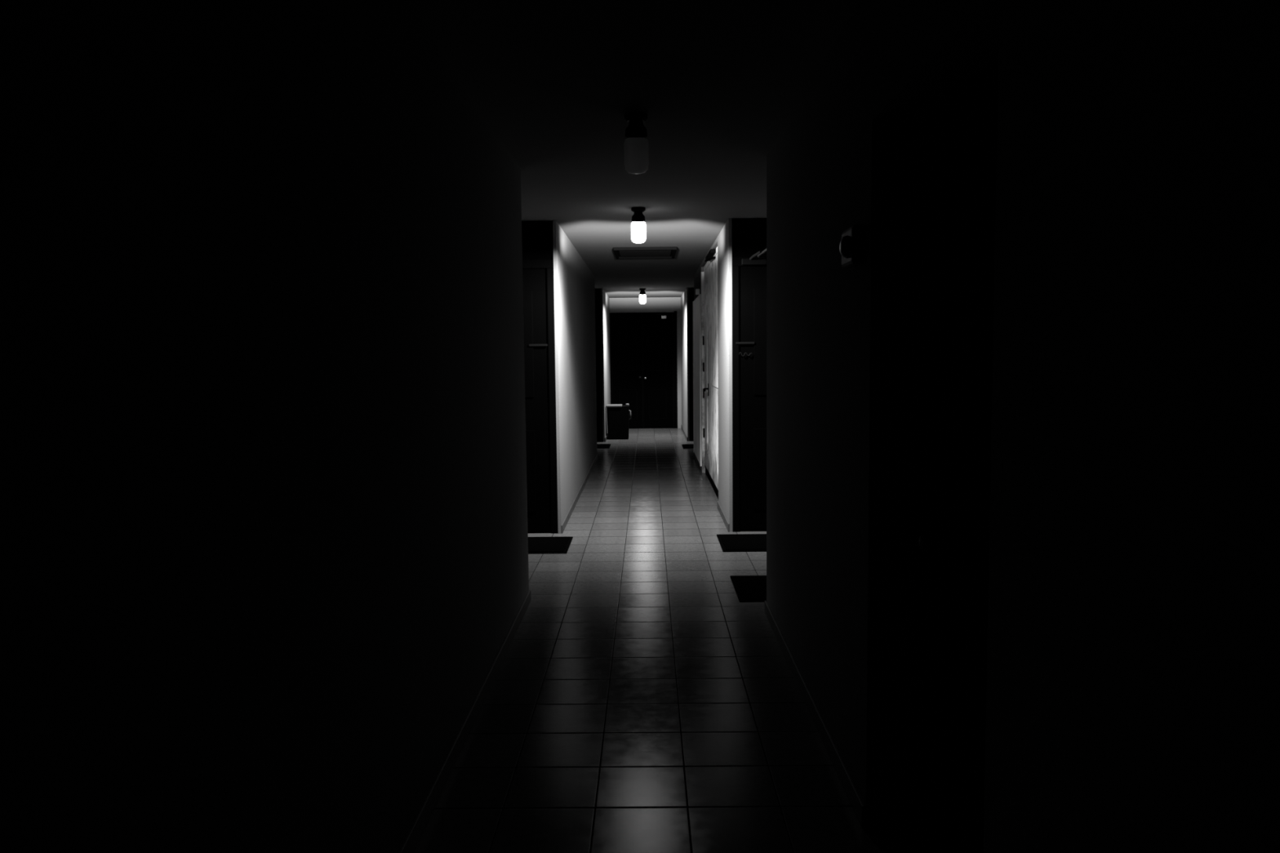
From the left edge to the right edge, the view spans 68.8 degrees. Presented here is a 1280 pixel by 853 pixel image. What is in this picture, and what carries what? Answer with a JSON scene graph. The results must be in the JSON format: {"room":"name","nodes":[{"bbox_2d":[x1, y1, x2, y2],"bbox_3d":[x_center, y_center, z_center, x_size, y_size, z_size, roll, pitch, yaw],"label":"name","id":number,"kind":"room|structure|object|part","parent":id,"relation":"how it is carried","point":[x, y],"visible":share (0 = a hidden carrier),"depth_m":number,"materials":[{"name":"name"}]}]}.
{"room":"apartment building corridor","nodes":[
{"label":"apartment building corridor","id":0,"kind":"room"},
{"bbox_2d":[0,0,610,852],"bbox_3d":[-1.290,-0.437,8.301,1.270,2.540,19.800,-1,4,0],"label":"wall","id":1,"kind":"structure","parent":0,"point":[264,531],"depth_m":1.70,"materials":[{"name":"white paint"}]},
{"bbox_2d":[398,433,607,852],"bbox_3d":[-0.636,0.789,8.393,0.012,0.068,19.800,-1,4,0],"label":"baseboard","id":2,"kind":"structure","parent":1,"relation":"attached to","point":[415,831],"depth_m":3.55,"materials":[{"name":"grey tile"}]},
{"bbox_2d":[521,220,558,533],"bbox_3d":[-1.182,-0.381,7.582,0.992,2.538,0.121,-1,4,0],"label":"door","id":3,"kind":"structure","parent":1,"relation":"in","point":[537,240],"depth_m":7.58,"materials":[{"name":"black wood"}]},
{"bbox_3d":[-1.171,-0.193,7.605,0.621,1.800,0.010,-1,4,0],"label":"raised panel","id":4,"kind":"part","parent":3,"relation":"part of","materials":[{"name":"black wood"}]},
{"bbox_3d":[-1.193,-1.496,7.531,0.992,0.307,0.048,-1,4,0],"label":"transom panel","id":5,"kind":"part","parent":3,"relation":"part of","materials":[{"name":"black glass"}]},
{"bbox_3d":[-0.823,-0.658,7.557,0.150,0.017,0.009,-1,4,0],"label":"letter plate","id":6,"kind":"part","parent":3,"relation":"part of","materials":[{"name":"grey metal"}]},
{"bbox_2d":[595,288,603,442],"bbox_3d":[-1.122,-1.001,15.478,0.992,2.538,0.121,-1,4,0],"label":"door","id":7,"kind":"structure","parent":1,"relation":"in","point":[597,291],"depth_m":15.48,"materials":[{"name":"black wood"}]},
{"bbox_3d":[-1.133,-2.116,15.427,0.992,0.307,0.048,-1,4,0],"label":"transom panel","id":8,"kind":"part","parent":7,"relation":"part of","materials":[{"name":"black"}]},
{"bbox_2d":[404,0,860,297],"bbox_3d":[0.024,-1.787,8.336,3.982,0.120,20.100,-1,4,0],"label":"ceiling","id":9,"kind":"structure","parent":0,"point":[717,82],"depth_m":3.93,"materials":[{"name":"white paint"}]},
{"bbox_2d":[623,111,648,173],"bbox_3d":[-0.017,-1.276,4.235,0.112,0.256,0.147,-1,4,0],"label":"ceiling lamp","id":10,"kind":"object","parent":9,"relation":"hanging from","point":[636,146],"visible":1,"depth_m":4.20,"materials":[{"name":"white glass"}]},
{"bbox_3d":[-0.016,-1.233,4.247,0.112,0.167,0.129,-1,4,0],"label":"bulb","id":11,"kind":"part","parent":10,"relation":"part of","materials":[{"name":"white glass"}]},
{"bbox_2d":[631,206,646,243],"bbox_3d":[-0.011,-1.488,6.926,0.112,0.256,0.147,-1,4,0],"label":"ceiling lamp","id":12,"kind":"object","parent":9,"relation":"hanging from","point":[638,235],"visible":1,"depth_m":6.88,"materials":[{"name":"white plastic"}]},
{"bbox_3d":[-0.011,-1.444,6.939,0.112,0.167,0.129,-1,4,0],"label":"bulb","id":13,"kind":"part","parent":12,"relation":"part of","materials":[{"name":"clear glass"}]},
{"bbox_2d":[639,288,645,303],"bbox_3d":[0.044,-2.163,15.520,0.112,0.256,0.147,-1,4,0],"label":"ceiling lamp","id":14,"kind":"object","parent":9,"relation":"hanging from","point":[642,296],"visible":1,"depth_m":15.48,"materials":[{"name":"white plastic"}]},
{"bbox_3d":[0.045,-2.120,15.532,0.112,0.167,0.129,-1,4,0],"label":"bulb","id":15,"kind":"part","parent":14,"relation":"part of","materials":[{"name":"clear glass"}]},
{"bbox_2d":[613,246,676,258],"bbox_3d":[0.055,-1.834,9.887,0.640,0.029,0.900,-1,4,0],"label":"ceiling hatch","id":16,"kind":"object","parent":9,"relation":"attached to","point":[651,252],"visible":1,"depth_m":9.83,"materials":[{"name":"black"}]},
{"bbox_3d":[0.055,-1.841,9.886,0.580,0.015,0.840,-1,4,0],"label":"slatted panel","id":17,"kind":"part","parent":16,"relation":"part of","materials":[{"name":"black metal"}]},
{"bbox_2d":[608,297,681,428],"bbox_3d":[0.113,-1.237,18.309,1.382,2.540,0.300,-1,4,0],"label":"wall","id":18,"kind":"structure","parent":0,"point":[653,304],"depth_m":18.08,"materials":[{"name":"white paint"}]},
{"bbox_2d":[609,311,677,428],"bbox_3d":[0.072,-1.089,18.120,1.298,2.275,0.280,-1,4,0],"label":"door","id":19,"kind":"structure","parent":18,"relation":"in","point":[643,345],"depth_m":18.18,"materials":[{"name":"black wood"}]},
{"bbox_3d":[-0.240,-1.044,18.190,0.361,1.820,0.015,-1,4,0],"label":"panel moulding","id":20,"kind":"part","parent":19,"relation":"part of","materials":[{"name":"black wood"}]},
{"bbox_3d":[0.340,-1.049,18.185,0.351,1.820,0.015,-1,4,0],"label":"panel moulding","id":21,"kind":"part","parent":19,"relation":"part of","materials":[{"name":"black wood"}]},
{"bbox_2d":[413,427,930,852],"bbox_3d":[0.051,0.864,8.544,3.982,0.120,20.100,-1,4,0],"label":"floor","id":22,"kind":"structure","parent":0,"point":[634,704],"depth_m":3.83,"materials":[{"name":"tile"}]},
{"bbox_2d":[528,536,573,554],"bbox_3d":[-0.960,0.912,7.201,0.842,0.016,0.600,-1,4,0],"label":"doormat","id":23,"kind":"object","parent":22,"relation":"on","point":[556,544],"visible":0.47,"depth_m":7.15,"materials":[{"name":"black fabric"}]},
{"bbox_2d":[596,444,610,448],"bbox_3d":[-0.898,0.313,14.817,0.850,0.016,0.620,-1,4,0],"label":"doormat","id":24,"kind":"object","parent":22,"relation":"on","point":[598,446],"visible":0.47,"depth_m":14.73,"materials":[{"name":"black"}]},
{"bbox_2d":[605,403,631,439],"bbox_3d":[-0.362,-0.095,16.118,0.428,0.616,0.365,-1,4,0],"label":"waste bin","id":25,"kind":"object","parent":22,"relation":"on","point":[618,415],"visible":1,"depth_m":15.95,"materials":[{"name":"black plastic"}]},
{"bbox_3d":[-0.444,-0.358,16.098,0.270,0.032,0.365,-1,4,0],"label":"lid","id":26,"kind":"part","parent":25,"relation":"part of","materials":[{"name":"grey metal"}]},
{"bbox_2d":[681,444,693,448],"bbox_3d":[1.096,0.306,14.651,0.860,0.016,0.580,-1,4,0],"label":"doormat","id":27,"kind":"object","parent":22,"relation":"on","point":[684,446],"visible":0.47,"depth_m":14.59,"materials":[{"name":"black fabric"}]},
{"bbox_2d":[716,533,766,551],"bbox_3d":[1.052,0.891,7.209,0.875,0.016,0.630,-1,4,0],"label":"doormat","id":28,"kind":"object","parent":22,"relation":"on","point":[728,542],"visible":0.4,"depth_m":7.17,"materials":[{"name":"black"}]},
{"bbox_2d":[729,575,766,602],"bbox_3d":[1.023,1.000,5.819,0.870,0.016,0.620,-1,4,0],"label":"doormat","id":29,"kind":"object","parent":22,"relation":"on","point":[748,588],"visible":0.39,"depth_m":5.80,"materials":[{"name":"black fabric"}]},
{"bbox_2d":[680,0,1279,852],"bbox_3d":[1.362,-0.462,8.279,1.270,2.540,19.800,-1,4,0],"label":"wall","id":30,"kind":"structure","parent":0,"point":[1133,686],"depth_m":1.47,"materials":[{"name":"white paint"}]},
{"bbox_2d":[688,287,693,441],"bbox_3d":[1.304,-1.024,15.457,0.992,2.538,0.121,-1,4,0],"label":"door","id":31,"kind":"structure","parent":30,"relation":"in","point":[691,290],"depth_m":15.46,"materials":[{"name":"black wood"}]},
{"bbox_3d":[1.293,-2.139,15.406,0.992,0.307,0.048,-1,4,0],"label":"transom panel","id":32,"kind":"part","parent":31,"relation":"part of","materials":[{"name":"black wood"}]},
{"bbox_2d":[693,293,702,466],"bbox_3d":[0.749,-0.624,12.274,0.020,2.110,1.660,-1,4,0],"label":"panel","id":33,"kind":"object","parent":30,"relation":"attached to","point":[697,427],"visible":1,"depth_m":12.10,"materials":[{"name":"paint"}]},
{"bbox_2d":[695,288,699,294],"bbox_3d":[0.719,-1.679,11.649,0.050,0.070,0.040,-1,4,0],"label":"signal box","id":34,"kind":"object","parent":30,"relation":"attached to","point":[697,291],"visible":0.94,"depth_m":11.63,"materials":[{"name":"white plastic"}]},
{"bbox_2d":[701,246,718,498],"bbox_3d":[0.740,-0.575,10.066,0.100,2.498,2.626,-1,4,0],"label":"door","id":35,"kind":"structure","parent":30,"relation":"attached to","point":[709,357],"depth_m":10.27,"materials":[{"name":"paint"}]},
{"bbox_3d":[0.776,-0.700,10.993,0.008,2.000,0.492,-1,4,0],"label":"door panel","id":36,"kind":"part","parent":35,"relation":"part of","materials":[{"name":"paint"}]},
{"bbox_3d":[0.748,-0.412,10.532,0.063,0.140,0.176,-1,4,0],"label":"door handle","id":37,"kind":"part","parent":35,"relation":"part of","materials":[{"name":"black paint"}]},
{"bbox_3d":[0.786,-0.647,10.737,0.017,2.335,1.212,-1,4,0],"label":"cupboard door","id":38,"kind":"part","parent":35,"relation":"part of","materials":[{"name":"paint"}]},
{"bbox_3d":[0.712,-1.729,9.639,0.062,0.058,0.644,-1,4,-2],"label":"closer arm","id":39,"kind":"part","parent":35,"relation":"part of","materials":[{"name":"black paint"}]},
{"bbox_3d":[0.759,-1.017,9.414,0.008,1.240,1.232,-1,4,0],"label":"door panel","id":40,"kind":"part","parent":35,"relation":"part of","materials":[{"name":"paint"}]},
{"bbox_3d":[0.776,-0.546,9.456,0.017,2.335,1.342,-1,4,0],"label":"cupboard door","id":41,"kind":"part","parent":35,"relation":"part of","materials":[{"name":"paint"}]},
{"bbox_2d":[732,217,766,532],"bbox_3d":[1.242,-0.387,7.342,0.992,2.538,0.561,-1,4,0],"label":"door","id":42,"kind":"structure","parent":30,"relation":"in","point":[748,234],"depth_m":7.57,"materials":[{"name":"black wood"}]},
{"bbox_3d":[0.849,-0.674,7.543,0.150,0.017,0.009,-1,4,0],"label":"letter plate","id":43,"kind":"part","parent":42,"relation":"part of","materials":[{"name":"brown metal"}]},
{"bbox_3d":[1.232,-1.519,7.511,0.992,0.307,0.048,-1,4,0],"label":"transom panel","id":44,"kind":"part","parent":42,"relation":"part of","materials":[{"name":"black glass"}]},
{"bbox_3d":[0.902,-1.335,7.307,0.023,0.050,0.317,-1,5,-9],"label":"closer arm","id":45,"kind":"part","parent":42,"relation":"part of","materials":[{"name":"black metal"}]},
{"bbox_3d":[1.236,-0.216,7.585,0.621,1.800,0.010,-1,4,0],"label":"raised panel","id":46,"kind":"part","parent":42,"relation":"part of","materials":[{"name":"black wood"}]},
{"bbox_3d":[0.970,-1.357,7.224,0.023,0.050,0.474,-1,5,-6],"label":"closer arm","id":47,"kind":"part","parent":42,"relation":"part of","materials":[{"name":"silver metal"}]},
{"bbox_2d":[680,424,865,827],"bbox_3d":[0.734,0.776,8.381,0.012,0.068,19.800,-1,4,0],"label":"baseboard","id":48,"kind":"structure","parent":30,"relation":"attached to","point":[851,791],"depth_m":3.64,"materials":[{"name":"grey tile"}]},
{"bbox_2d":[839,224,862,268],"bbox_3d":[0.653,-0.561,2.925,0.056,0.120,0.170,-1,4,0],"label":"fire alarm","id":49,"kind":"object","parent":30,"relation":"attached to","point":[851,247],"visible":1,"depth_m":2.85,"materials":[{"name":"black plastic"}]},
{"bbox_2d":[911,55,998,852],"bbox_3d":[0.831,0.214,2.313,0.104,2.137,0.980,-1,4,0],"label":"door","id":50,"kind":"structure","parent":30,"relation":"in","point":[958,172],"depth_m":2.48,"materials":[{"name":"black wood"}]},
{"bbox_3d":[0.810,0.329,2.623,0.055,0.054,0.054,-1,4,0],"label":"knob","id":51,"kind":"part","parent":50,"relation":"part of","materials":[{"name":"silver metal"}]}
]}

